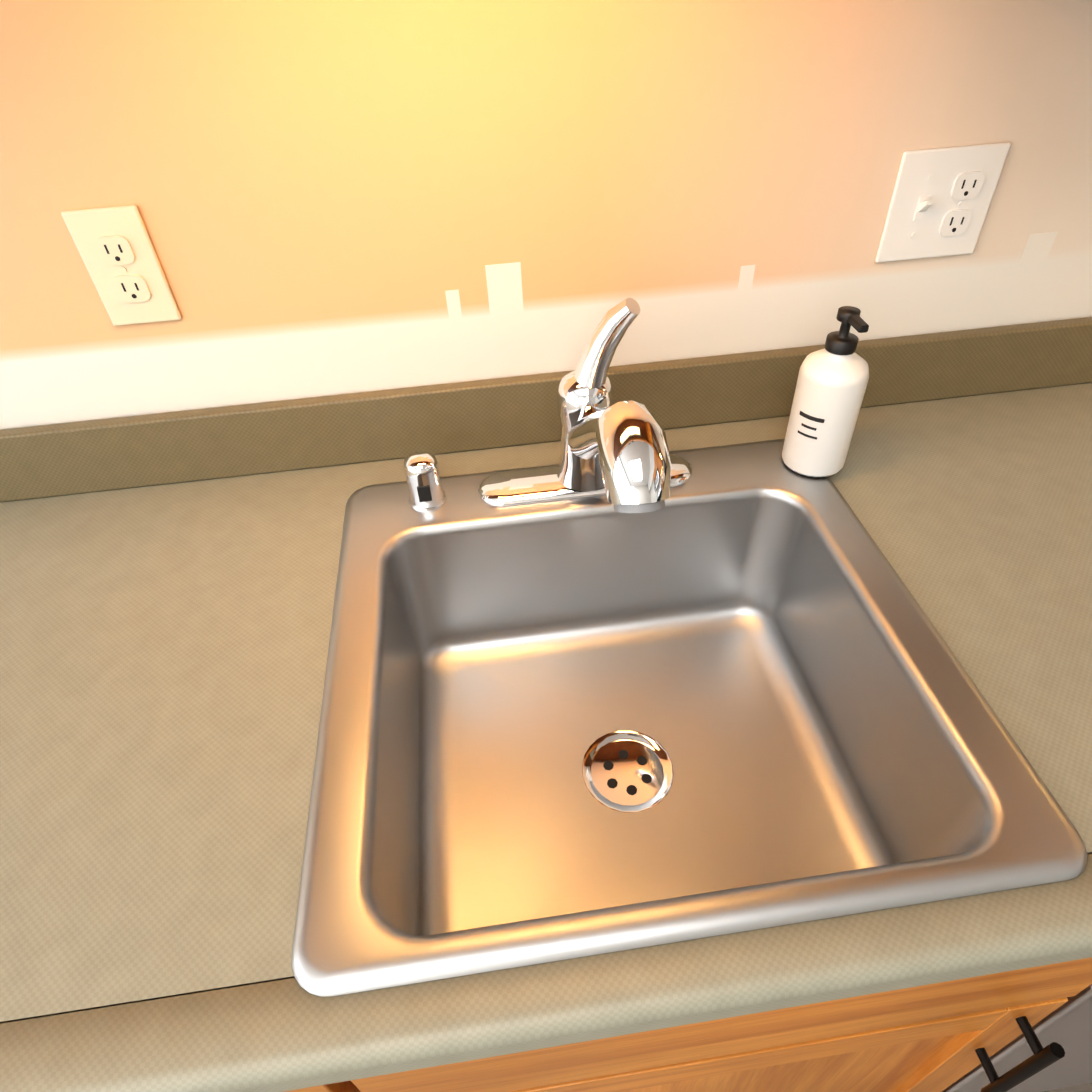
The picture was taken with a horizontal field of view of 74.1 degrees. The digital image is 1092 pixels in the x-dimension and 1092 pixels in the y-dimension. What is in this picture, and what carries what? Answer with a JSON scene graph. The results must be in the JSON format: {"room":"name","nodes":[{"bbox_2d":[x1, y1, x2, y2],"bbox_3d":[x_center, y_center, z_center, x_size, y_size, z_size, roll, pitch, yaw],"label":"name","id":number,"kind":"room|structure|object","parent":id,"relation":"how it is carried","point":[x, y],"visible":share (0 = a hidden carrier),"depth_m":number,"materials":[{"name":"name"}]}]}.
{"room":"kitchen","nodes":[
{"label":"kitchen","id":0,"kind":"room"},
{"bbox_2d":[0,0,1091,429],"bbox_3d":[-0.362,-0.497,0.638,4.500,2.770,0.100,-7,42,-4],"label":"wall","id":1,"kind":"structure","parent":0,"point":[334,196],"depth_m":0.74,"materials":[{"name":"paint"}]},
{"bbox_2d":[61,205,180,325],"bbox_3d":[-0.433,-0.284,0.743,0.072,0.118,0.008,-7,42,-4],"label":"electrical outlet","id":2,"kind":"object","parent":1,"relation":"attached to","point":[115,248],"visible":1,"depth_m":0.74,"materials":[{"name":"beige plastic"}]},
{"bbox_2d":[445,232,1057,319],"bbox_3d":[0.246,-0.323,0.833,0.722,0.058,0.001,-7,42,-4],"label":"paint","id":3,"kind":"object","parent":1,"relation":"attached to","point":[504,287],"visible":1,"depth_m":0.82,"materials":[{"name":"white paint"}]},
{"bbox_2d":[875,142,1010,262],"bbox_3d":[0.442,-0.378,0.806,0.120,0.118,0.016,-7,42,-4],"label":"outlet","id":4,"kind":"object","parent":1,"relation":"attached to","point":[940,201],"visible":1,"depth_m":0.80,"materials":[{"name":"white plastic"}]},
{"bbox_2d":[1043,1083,1091,1091],"bbox_3d":[-0.081,1.690,0.349,4.500,0.100,3.500,-7,42,-4],"label":"floor","id":5,"kind":"structure","parent":0,"point":[1084,1088],"depth_m":1.14,"materials":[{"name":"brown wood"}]},
{"bbox_2d":[284,1066,451,1091],"bbox_3d":[-0.325,0.466,1.000,0.434,0.856,0.646,-7,42,-4],"label":"base cabinet","id":6,"kind":"object","parent":5,"relation":"on","point":[429,1079],"depth_m":0.54,"materials":[{"name":"brown wood"}]},
{"bbox_2d":[0,317,1091,1091],"bbox_3d":[0.254,0.041,0.692,3.199,0.135,0.690,-7,42,-4],"label":"countertop","id":7,"kind":"structure","parent":6,"relation":"on","point":[168,581],"depth_m":0.52,"materials":[{"name":"laminate"}]},
{"bbox_2d":[291,439,1086,996],"bbox_3d":[0.081,0.151,0.758,0.570,0.205,0.553,-7,42,-4],"label":"sink","id":8,"kind":"object","parent":7,"relation":"in","point":[749,639],"visible":0.94,"depth_m":0.76,"materials":[{"name":"silver metal"}]},
{"bbox_2d":[404,451,446,512],"bbox_3d":[-0.139,-0.076,0.823,0.044,0.063,0.044,-7,42,-4],"label":"air gap","id":9,"kind":"object","parent":8,"relation":"on","point":[427,493],"visible":1,"depth_m":0.81,"materials":[{"name":"silver metal"}]},
{"bbox_2d":[478,298,691,512],"bbox_3d":[0.058,-0.083,0.695,0.256,0.226,0.304,-7,42,-4],"label":"faucet","id":10,"kind":"object","parent":8,"relation":"on","point":[621,457],"visible":1,"depth_m":0.73,"materials":[{"name":"silver metal"}]},
{"bbox_2d":[782,306,868,477],"bbox_3d":[0.315,-0.172,0.804,0.072,0.189,0.072,-7,42,-4],"label":"soap bottle","id":11,"kind":"object","parent":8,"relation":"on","point":[832,382],"visible":1,"depth_m":0.79,"materials":[{"name":"white plastic"}]},
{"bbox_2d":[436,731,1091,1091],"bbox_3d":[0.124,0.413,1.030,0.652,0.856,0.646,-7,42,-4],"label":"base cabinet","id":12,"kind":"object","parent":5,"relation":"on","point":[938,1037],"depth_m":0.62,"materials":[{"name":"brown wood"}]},
{"bbox_2d":[942,984,1091,1091],"bbox_3d":[0.765,0.360,1.050,0.619,0.852,0.659,-7,42,-4],"label":"dishwasher","id":13,"kind":"object","parent":5,"relation":"on","point":[1067,1026],"visible":0.06,"depth_m":0.80,"materials":[{"name":"grey metal"}]},
{"bbox_2d":[988,1047,1064,1091],"bbox_3d":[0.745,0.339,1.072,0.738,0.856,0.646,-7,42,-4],"label":"handle","id":14,"kind":"object","parent":13,"relation":"attached to","point":[1053,1056],"depth_m":0.65,"materials":[{"name":"black metal"}]}
]}

